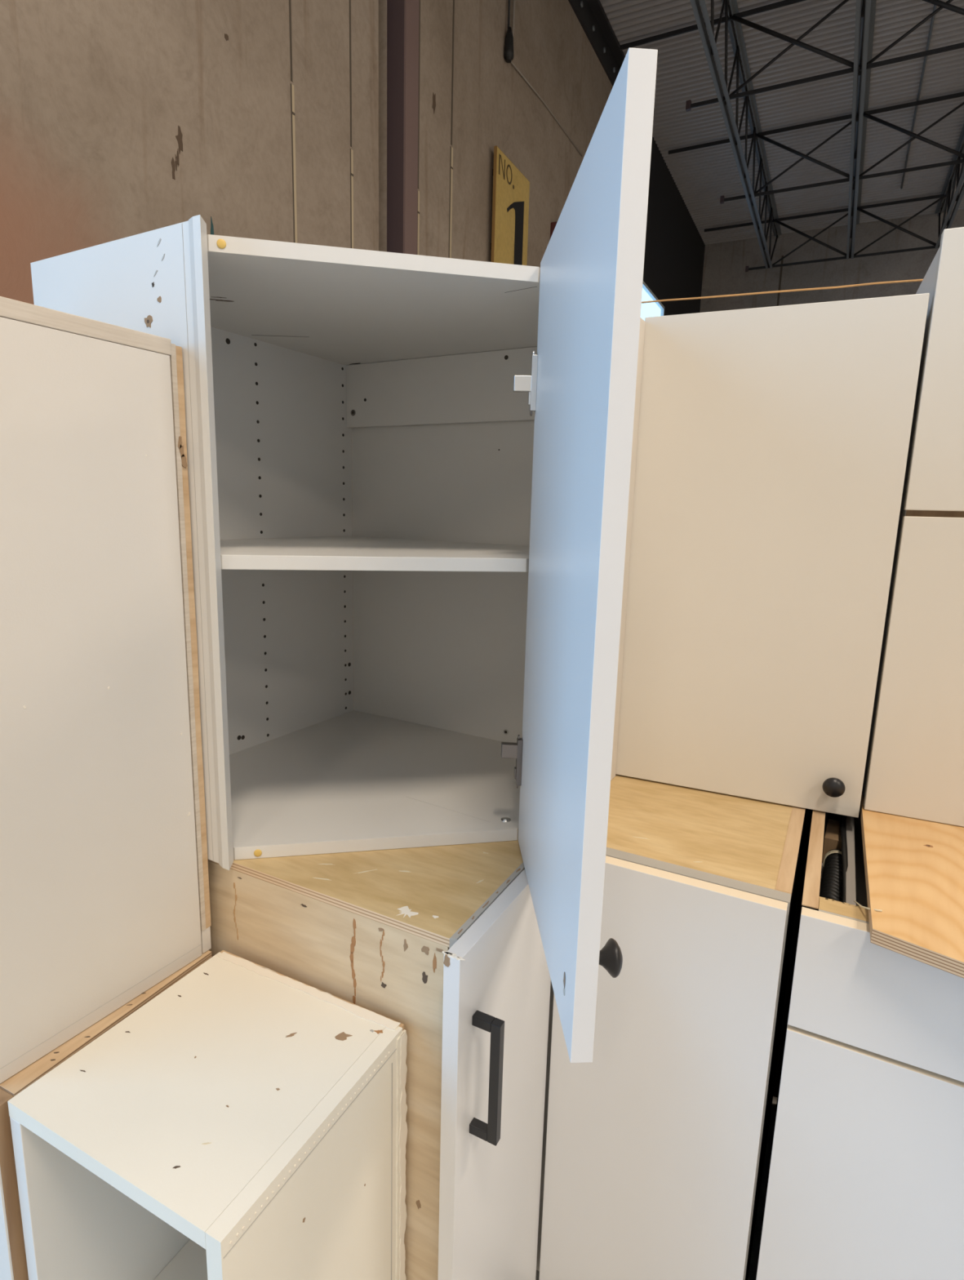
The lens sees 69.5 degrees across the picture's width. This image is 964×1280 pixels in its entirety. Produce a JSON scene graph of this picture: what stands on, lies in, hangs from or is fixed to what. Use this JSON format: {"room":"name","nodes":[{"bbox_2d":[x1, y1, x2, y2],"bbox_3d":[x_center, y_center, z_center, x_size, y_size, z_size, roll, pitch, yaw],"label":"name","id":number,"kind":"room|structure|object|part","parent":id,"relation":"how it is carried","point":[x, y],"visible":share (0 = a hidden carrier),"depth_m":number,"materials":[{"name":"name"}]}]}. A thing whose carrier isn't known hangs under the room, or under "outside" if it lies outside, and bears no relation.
{"room":"warehouse","nodes":[
{"label":"warehouse","id":0,"kind":"room"},
{"bbox_2d":[0,0,705,702],"bbox_3d":[-1.395,-2.137,2.355,0.253,5.950,21.550,7,12,26],"label":"wall","id":1,"kind":"structure","parent":0,"point":[119,119],"depth_m":3.06,"materials":[{"name":"concrete"}]},
{"bbox_2d":[288,0,297,243],"bbox_3d":[-0.866,-1.977,3.200,0.014,5.350,0.022,7,12,26],"label":"trim","id":2,"kind":"structure","parent":1,"relation":"attached to","point":[292,97],"depth_m":3.13,"materials":[{"name":"beige wood"}]},
{"bbox_2d":[349,0,353,248],"bbox_3d":[-0.672,-2.043,3.579,0.014,5.350,0.022,7,12,26],"label":"trim","id":3,"kind":"structure","parent":1,"relation":"attached to","point":[350,1],"depth_m":3.48,"materials":[{"name":"beige"}]},
{"bbox_2d":[417,0,421,254],"bbox_3d":[-0.387,-2.141,4.137,0.014,5.350,0.026,7,12,26],"label":"trim","id":4,"kind":"structure","parent":1,"relation":"attached to","point":[420,18],"depth_m":3.98,"materials":[{"name":"beige"}]},
{"bbox_2d":[448,0,455,257],"bbox_3d":[-0.215,-2.200,4.475,0.014,5.350,0.032,7,12,26],"label":"trim","id":5,"kind":"structure","parent":1,"relation":"attached to","point":[454,1],"depth_m":4.30,"materials":[{"name":"beige"}]},
{"bbox_2d":[490,145,529,265],"bbox_3d":[0.190,-2.797,5.081,0.060,1.220,0.575,7,12,26],"label":"sign","id":6,"kind":"object","parent":1,"relation":"attached to","point":[511,188],"visible":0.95,"depth_m":4.96,"materials":[{"name":"yellow"}]},
{"bbox_2d":[511,0,582,156],"bbox_3d":[0.553,-4.583,5.434,0.031,0.887,1.587,7,12,25],"label":"loose wire","id":7,"kind":"object","parent":1,"relation":"attached to","point":[514,1],"visible":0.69,"depth_m":5.19,"materials":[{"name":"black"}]},
{"bbox_2d":[550,221,557,238],"bbox_3d":[0.642,-3.280,5.870,0.075,0.400,0.200,7,12,26],"label":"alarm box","id":8,"kind":"object","parent":1,"relation":"attached to","point":[553,224],"visible":0.08,"depth_m":5.76,"materials":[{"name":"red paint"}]},
{"bbox_2d":[568,0,625,85],"bbox_3d":[-1.419,-4.538,1.322,0.102,0.249,14.250,7,12,26],"label":"steel ledger","id":9,"kind":"object","parent":1,"relation":"attached to","point":[591,15],"visible":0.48,"depth_m":6.20,"materials":[{"name":"black metal"}]},
{"bbox_2d":[642,280,664,315],"bbox_3d":[2.083,-3.693,8.830,0.041,1.390,1.550,7,12,26],"label":"window","id":10,"kind":"structure","parent":1,"relation":"in","point":[645,286],"depth_m":8.88,"materials":[{"name":"glass"}]},
{"bbox_2d":[503,0,513,62],"bbox_3d":[0.197,-4.483,4.683,0.068,1.020,0.068,7,12,26],"label":"hanging cable","id":11,"kind":"object","parent":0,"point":[508,44],"visible":1,"depth_m":4.74,"materials":[{"name":"black rubber"}]},
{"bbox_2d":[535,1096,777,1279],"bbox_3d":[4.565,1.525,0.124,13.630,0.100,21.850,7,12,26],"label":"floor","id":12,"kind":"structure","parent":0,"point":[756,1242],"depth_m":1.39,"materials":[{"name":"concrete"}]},
{"bbox_2d":[0,950,212,1279],"bbox_3d":[-0.589,0.799,0.965,0.320,0.740,0.289,6,12,24],"label":"base cabinet","id":13,"kind":"object","parent":12,"relation":"on","point":[13,1262],"visible":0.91,"depth_m":0.74,"materials":[{"name":"brown wood"}]},
{"bbox_3d":[-0.646,0.812,0.845,0.320,0.718,0.022,6,12,24],"label":"panel","id":14,"kind":"part","parent":13,"relation":"part of","materials":[{"name":"brown wood"}]},
{"bbox_2d":[0,296,211,1083],"bbox_3d":[-0.561,0.042,0.845,0.298,0.794,0.276,8,12,29],"label":"upper cabinet","id":15,"kind":"object","parent":13,"relation":"on","point":[104,894],"visible":1,"depth_m":0.77,"materials":[{"name":"beige laminate"}]},
{"bbox_3d":[-0.427,-0.321,0.696,0.005,0.018,0.261,8,12,29],"label":"rail","id":16,"kind":"part","parent":15,"relation":"part of","materials":[{"name":"brown wood"}]},
{"bbox_3d":[-0.575,0.444,0.909,0.320,0.020,0.266,6,12,24],"label":"panel","id":17,"kind":"part","parent":13,"relation":"part of","materials":[{"name":"brown wood"}]},
{"bbox_2d":[7,950,407,1279],"bbox_3d":[-0.295,0.829,0.837,0.300,0.746,0.287,7,12,26],"label":"base cabinet","id":18,"kind":"object","parent":12,"relation":"on","point":[246,1121],"visible":1,"depth_m":0.74,"materials":[{"name":"beige laminate"}]},
{"bbox_3d":[-0.423,0.824,0.895,0.018,0.727,0.276,7,12,26],"label":"panel","id":19,"kind":"part","parent":18,"relation":"part of","materials":[{"name":"white laminate"}]},
{"bbox_2d":[154,1239,207,1279],"bbox_3d":[-0.294,0.833,0.842,0.260,0.016,0.255,7,12,26],"label":"shelf","id":20,"kind":"object","parent":18,"relation":"attached to","point":[188,1260],"depth_m":0.90,"materials":[{"name":"white laminate"}]},
{"bbox_3d":[-0.170,0.844,0.776,0.021,0.745,0.287,7,12,26],"label":"panel","id":21,"kind":"part","parent":18,"relation":"part of","materials":[{"name":"beige laminate"}]},
{"bbox_3d":[-0.236,0.808,0.958,0.295,0.744,0.006,7,12,26],"label":"panel","id":22,"kind":"part","parent":18,"relation":"part of","materials":[{"name":"white laminate"}]},
{"bbox_2d":[386,0,419,254],"bbox_3d":[-0.447,-2.109,3.879,0.119,5.380,0.125,7,12,26],"label":"steel column","id":23,"kind":"structure","parent":12,"relation":"on","point":[402,15],"depth_m":3.71,"materials":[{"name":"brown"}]},
{"bbox_2d":[207,702,812,1279],"bbox_3d":[0.043,0.676,1.351,1.075,0.873,1.015,7,12,27],"label":"base cabinet","id":24,"kind":"object","parent":12,"relation":"on","point":[643,1159],"visible":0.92,"depth_m":0.94,"materials":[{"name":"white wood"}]},
{"bbox_3d":[-0.349,0.732,1.031,0.685,0.860,0.018,7,12,27],"label":"panel","id":25,"kind":"part","parent":24,"relation":"part of","materials":[{"name":"brown wood"}]},
{"bbox_2d":[30,47,657,1062],"bbox_3d":[-0.102,-0.115,1.038,0.888,0.789,0.698,8,12,29],"label":"upper cabinet","id":26,"kind":"object","parent":24,"relation":"on","point":[478,420],"visible":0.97,"depth_m":1.03,"materials":[{"name":"white laminate"}]},
{"bbox_3d":[-0.469,-0.105,0.937,0.350,0.790,0.023,8,12,29],"label":"panel","id":27,"kind":"part","parent":26,"relation":"part of","materials":[{"name":"white laminate"}]},
{"bbox_3d":[-0.437,-0.153,1.270,0.018,0.762,0.590,8,12,29],"label":"panel","id":28,"kind":"part","parent":26,"relation":"part of","materials":[{"name":"white laminate"}]},
{"bbox_3d":[-0.165,-0.501,1.052,0.587,0.019,0.591,8,12,29],"label":"panel","id":29,"kind":"part","parent":26,"relation":"part of","materials":[{"name":"white laminate"}]},
{"bbox_3d":[-0.185,0.247,1.193,0.587,0.018,0.591,8,12,29],"label":"panel","id":30,"kind":"part","parent":26,"relation":"part of","materials":[{"name":"white laminate"}]},
{"bbox_2d":[220,536,529,572],"bbox_3d":[-0.180,-0.140,1.113,0.583,0.018,0.574,8,12,29],"label":"shelf","id":31,"kind":"object","parent":26,"relation":"attached to","point":[237,553],"depth_m":0.95,"materials":[{"name":"white laminate"}]},
{"bbox_3d":[-0.024,-0.474,1.310,0.586,0.124,0.016,8,12,29],"label":"hanging rail","id":32,"kind":"part","parent":26,"relation":"part of","materials":[{"name":"white laminate"}]},
{"bbox_3d":[-0.017,-0.162,1.379,0.605,0.762,0.018,8,12,29],"label":"panel","id":33,"kind":"part","parent":26,"relation":"part of","materials":[{"name":"white laminate"}]},
{"bbox_2d":[501,817,511,822],"bbox_3d":[0.036,0.271,1.046,0.015,0.004,0.015,-1,11,-15],"label":"screw","id":34,"kind":"object","parent":26,"relation":"on","point":[503,819],"depth_m":1.04,"materials":[{"name":"silver metal"}]},
{"bbox_3d":[0.085,-0.051,0.742,0.021,0.782,0.416,1,11,-4],"label":"door","id":35,"kind":"part","parent":26,"relation":"part of","materials":[{"name":"white laminate"}]},
{"bbox_3d":[0.114,0.292,0.639,0.034,0.033,0.032,8,12,29],"label":"knob","id":36,"kind":"part","parent":26,"relation":"part of","materials":[{"name":"black metal"}]},
{"bbox_3d":[0.162,-0.114,1.082,0.039,0.786,0.328,8,12,29],"label":"panel","id":37,"kind":"part","parent":26,"relation":"part of","materials":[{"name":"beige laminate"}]},
{"bbox_3d":[0.005,0.507,0.804,0.036,0.157,0.012,7,12,27],"label":"handle","id":38,"kind":"part","parent":24,"relation":"part of","materials":[{"name":"black metal"}]},
{"bbox_3d":[0.023,0.698,0.947,0.029,0.768,0.283,7,12,27],"label":"door","id":39,"kind":"part","parent":24,"relation":"part of","materials":[{"name":"white laminate"}]},
{"bbox_3d":[0.035,0.249,1.292,1.021,0.012,0.977,7,12,27],"label":"panel","id":40,"kind":"part","parent":24,"relation":"part of","materials":[{"name":"brown wood"}]},
{"bbox_3d":[0.240,0.694,1.008,0.299,0.766,0.020,7,12,27],"label":"door","id":41,"kind":"part","parent":24,"relation":"part of","materials":[{"name":"beige"}]},
{"bbox_2d":[615,293,929,817],"bbox_3d":[0.495,-0.141,1.254,0.398,0.792,0.332,6,12,24],"label":"upper cabinet","id":42,"kind":"object","parent":24,"relation":"on","point":[772,450],"visible":1,"depth_m":1.12,"materials":[{"name":"white laminate"}]},
{"bbox_3d":[0.566,0.236,1.117,0.033,0.033,0.027,6,12,24],"label":"knob","id":43,"kind":"part","parent":42,"relation":"part of","materials":[{"name":"black metal"}]},
{"bbox_3d":[0.535,0.695,1.270,0.020,0.853,0.664,7,12,27],"label":"panel","id":44,"kind":"part","parent":24,"relation":"part of","materials":[{"name":"wood"}]},
{"bbox_2d":[755,809,963,1279],"bbox_3d":[0.801,0.743,1.107,0.588,0.872,0.698,7,12,27],"label":"base cabinet","id":45,"kind":"object","parent":12,"relation":"on","point":[865,1179],"visible":0.69,"depth_m":0.85,"materials":[{"name":"white"}]},
{"bbox_3d":[0.554,0.710,1.245,0.019,0.872,0.673,7,12,27],"label":"panel","id":46,"kind":"part","parent":45,"relation":"part of","materials":[{"name":"black"}]},
{"bbox_2d":[818,848,842,902],"bbox_3d":[0.537,0.368,1.058,0.038,0.043,0.176,8,12,29],"label":"coiled cord","id":47,"kind":"object","parent":45,"relation":"in","point":[831,886],"visible":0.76,"depth_m":1.04,"materials":[{"name":"black plastic"}]},
{"bbox_2d":[822,818,841,862],"bbox_3d":[0.598,0.343,1.182,0.026,0.045,0.085,8,12,29],"label":"wood offcut","id":48,"kind":"object","parent":45,"relation":"in","point":[832,841],"visible":0.55,"depth_m":1.15,"materials":[{"name":"brown wood"}]},
{"bbox_2d":[826,812,842,826],"bbox_3d":[0.634,0.316,1.239,0.025,0.065,0.035,3,11,7],"label":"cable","id":49,"kind":"object","parent":45,"relation":"in","point":[831,815],"visible":0.24,"depth_m":1.24,"materials":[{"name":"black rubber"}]},
{"bbox_3d":[0.799,0.420,1.030,0.545,0.155,0.616,7,12,27],"label":"drawer","id":50,"kind":"part","parent":45,"relation":"part of","materials":[{"name":"brown wood"}]},
{"bbox_3d":[0.669,0.371,0.758,0.552,0.017,0.038,7,12,27],"label":"rail","id":51,"kind":"part","parent":45,"relation":"part of","materials":[{"name":"brown wood"}]},
{"bbox_2d":[840,815,848,902],"bbox_3d":[0.589,0.342,1.128,0.025,0.060,0.510,8,12,29],"label":"cable","id":52,"kind":"object","parent":45,"relation":"in","point":[842,820],"visible":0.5,"depth_m":1.07,"materials":[{"name":"black plastic"}]},
{"bbox_3d":[0.644,0.822,0.817,0.586,0.606,0.020,7,12,27],"label":"door","id":53,"kind":"part","parent":45,"relation":"part of","materials":[{"name":"beige"}]},
{"bbox_3d":[0.654,0.443,0.745,0.586,0.154,0.020,7,12,27],"label":"drawer","id":54,"kind":"part","parent":45,"relation":"part of","materials":[{"name":"beige"}]},
{"bbox_2d":[859,791,963,977],"bbox_3d":[0.803,0.322,0.935,0.557,0.018,0.818,8,12,29],"label":"plywood board","id":55,"kind":"object","parent":45,"relation":"on","point":[914,868],"visible":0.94,"depth_m":0.89,"materials":[{"name":"brown wood"}]},
{"bbox_2d":[853,900,882,911],"bbox_3d":[0.473,0.329,0.858,0.009,0.025,0.060,2,11,2],"label":"scrap","id":56,"kind":"object","parent":55,"relation":"on","point":[855,901],"visible":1,"depth_m":0.85,"materials":[{"name":"beige"}]},
{"bbox_2d":[862,226,963,826],"bbox_3d":[0.897,-0.147,1.079,0.460,0.855,0.300,6,12,24],"label":"upper cabinet","id":57,"kind":"object","parent":55,"relation":"on","point":[914,766],"visible":0.82,"depth_m":1.04,"materials":[{"name":"white laminate"}]},
{"bbox_2d":[641,279,923,303],"bbox_3d":[-0.257,-0.803,1.694,2.390,0.161,0.005,8,12,29],"label":"twine","id":58,"kind":"object","parent":57,"relation":"on","point":[914,280],"visible":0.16,"depth_m":1.25,"materials":[{"name":"brown fabric"}]},
{"bbox_2d":[600,0,963,244],"bbox_3d":[4.774,-4.120,-1.113,13.880,0.160,22.100,7,12,26],"label":"ceiling","id":59,"kind":"structure","parent":0,"point":[702,175],"depth_m":7.39,"materials":[{"name":"grey paint"}]},
{"bbox_2d":[689,0,782,268],"bbox_3d":[0.433,-4.519,2.709,0.112,0.695,18.450,7,12,26],"label":"joist","id":60,"kind":"object","parent":59,"relation":"attached to","point":[710,51],"visible":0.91,"depth_m":6.84,"materials":[{"name":"grey paint"}]},
{"bbox_2d":[846,0,876,259],"bbox_3d":[1.379,-4.406,2.246,0.116,0.695,18.450,7,12,26],"label":"joist","id":61,"kind":"object","parent":59,"relation":"attached to","point":[865,11],"visible":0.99,"depth_m":6.51,"materials":[{"name":"grey paint"}]},
{"bbox_2d":[620,0,963,111],"bbox_3d":[2.668,-5.028,5.838,3.108,0.673,0.062,7,12,26],"label":"joist bracing","id":62,"kind":"object","parent":61,"relation":"attached to","point":[737,17],"visible":1,"depth_m":5.84,"materials":[{"name":"black paint"}]},
{"bbox_3d":[2.670,-5.338,5.775,3.100,0.035,0.016,7,12,26],"label":"rod","id":63,"kind":"part","parent":62,"relation":"part of","materials":[{"name":"black paint"}]},
{"bbox_3d":[2.638,-5.044,5.872,1.072,0.650,0.024,7,12,26],"label":"diagonal rod","id":64,"kind":"part","parent":62,"relation":"part of","materials":[{"name":"black paint"}]},
{"bbox_3d":[2.624,-5.039,5.846,1.075,0.656,0.031,7,12,26],"label":"diagonal rod","id":65,"kind":"part","parent":62,"relation":"part of","materials":[{"name":"black paint"}]},
{"bbox_3d":[2.942,-4.696,5.744,2.450,0.070,0.040,7,12,26],"label":"rod","id":66,"kind":"part","parent":62,"relation":"part of","materials":[{"name":"black paint"}]},
{"bbox_3d":[3.584,-4.931,5.409,1.072,0.650,0.024,7,12,26],"label":"diagonal rod","id":67,"kind":"part","parent":62,"relation":"part of","materials":[{"name":"black paint"}]},
{"bbox_3d":[3.571,-4.926,5.383,1.075,0.656,0.031,7,12,26],"label":"diagonal rod","id":68,"kind":"part","parent":62,"relation":"part of","materials":[{"name":"black paint"}]},
{"bbox_2d":[668,91,963,204],"bbox_3d":[3.611,-5.351,7.686,3.108,0.673,0.062,7,12,26],"label":"joist bracing","id":69,"kind":"object","parent":61,"relation":"attached to","point":[867,113],"visible":0.85,"depth_m":7.52,"materials":[{"name":"black paint"}]},
{"bbox_3d":[3.581,-5.367,7.721,1.072,0.650,0.024,7,12,26],"label":"diagonal rod","id":70,"kind":"part","parent":69,"relation":"part of","materials":[{"name":"black paint"}]},
{"bbox_3d":[3.567,-5.363,7.694,1.075,0.656,0.031,7,12,26],"label":"diagonal rod","id":71,"kind":"part","parent":69,"relation":"part of","materials":[{"name":"black paint"}]},
{"bbox_3d":[3.613,-5.661,7.623,3.100,0.035,0.016,7,12,26],"label":"rod","id":72,"kind":"part","parent":69,"relation":"part of","materials":[{"name":"black paint"}]},
{"bbox_3d":[3.885,-5.019,7.592,2.450,0.070,0.040,7,12,26],"label":"rod","id":73,"kind":"part","parent":69,"relation":"part of","materials":[{"name":"black paint"}]},
{"bbox_3d":[4.528,-5.254,7.257,1.072,0.650,0.024,7,12,26],"label":"diagonal rod","id":74,"kind":"part","parent":69,"relation":"part of","materials":[{"name":"black paint"}]},
{"bbox_3d":[4.514,-5.250,7.231,1.075,0.656,0.031,7,12,26],"label":"diagonal rod","id":75,"kind":"part","parent":69,"relation":"part of","materials":[{"name":"black paint"}]},
{"bbox_2d":[704,193,946,271],"bbox_3d":[4.761,-5.746,9.939,3.108,0.673,0.062,7,12,26],"label":"joist bracing","id":76,"kind":"object","parent":61,"relation":"attached to","point":[778,220],"visible":0.87,"depth_m":9.75,"materials":[{"name":"black paint"}]},
{"bbox_3d":[4.731,-5.762,9.973,1.072,0.650,0.024,7,12,26],"label":"diagonal rod","id":77,"kind":"part","parent":76,"relation":"part of","materials":[{"name":"black paint"}]},
{"bbox_3d":[4.718,-5.757,9.947,1.075,0.656,0.031,7,12,26],"label":"diagonal rod","id":78,"kind":"part","parent":76,"relation":"part of","materials":[{"name":"black paint"}]},
{"bbox_3d":[4.763,-6.056,9.876,3.100,0.035,0.016,7,12,26],"label":"rod","id":79,"kind":"part","parent":76,"relation":"part of","materials":[{"name":"black paint"}]},
{"bbox_3d":[5.035,-5.414,9.845,2.450,0.070,0.040,7,12,26],"label":"rod","id":80,"kind":"part","parent":76,"relation":"part of","materials":[{"name":"black paint"}]},
{"bbox_3d":[5.664,-5.644,9.484,1.075,0.656,0.031,7,12,26],"label":"diagonal rod","id":81,"kind":"part","parent":76,"relation":"part of","materials":[{"name":"black paint"}]},
{"bbox_3d":[5.678,-5.649,9.510,1.072,0.650,0.024,7,12,26],"label":"diagonal rod","id":82,"kind":"part","parent":76,"relation":"part of","materials":[{"name":"black paint"}]},
{"bbox_2d":[900,4,937,189],"bbox_3d":[1.600,-4.596,1.504,0.032,0.024,17.300,7,12,26],"label":"conduit","id":83,"kind":"object","parent":59,"relation":"attached to","point":[935,6],"visible":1,"depth_m":6.94,"materials":[{"name":"grey metal"}]},
{"bbox_2d":[934,124,963,248],"bbox_3d":[2.326,-4.293,1.782,0.112,0.695,18.450,7,12,26],"label":"joist","id":84,"kind":"object","parent":59,"relation":"attached to","point":[957,197],"visible":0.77,"depth_m":8.42,"materials":[{"name":"grey paint"}]},
{"bbox_2d":[699,208,963,312],"bbox_3d":[9.473,-3.102,9.022,13.630,5.950,0.254,7,12,26],"label":"wall","id":85,"kind":"structure","parent":0,"point":[724,273],"depth_m":10.62,"materials":[{"name":"grey concrete"}]}
]}

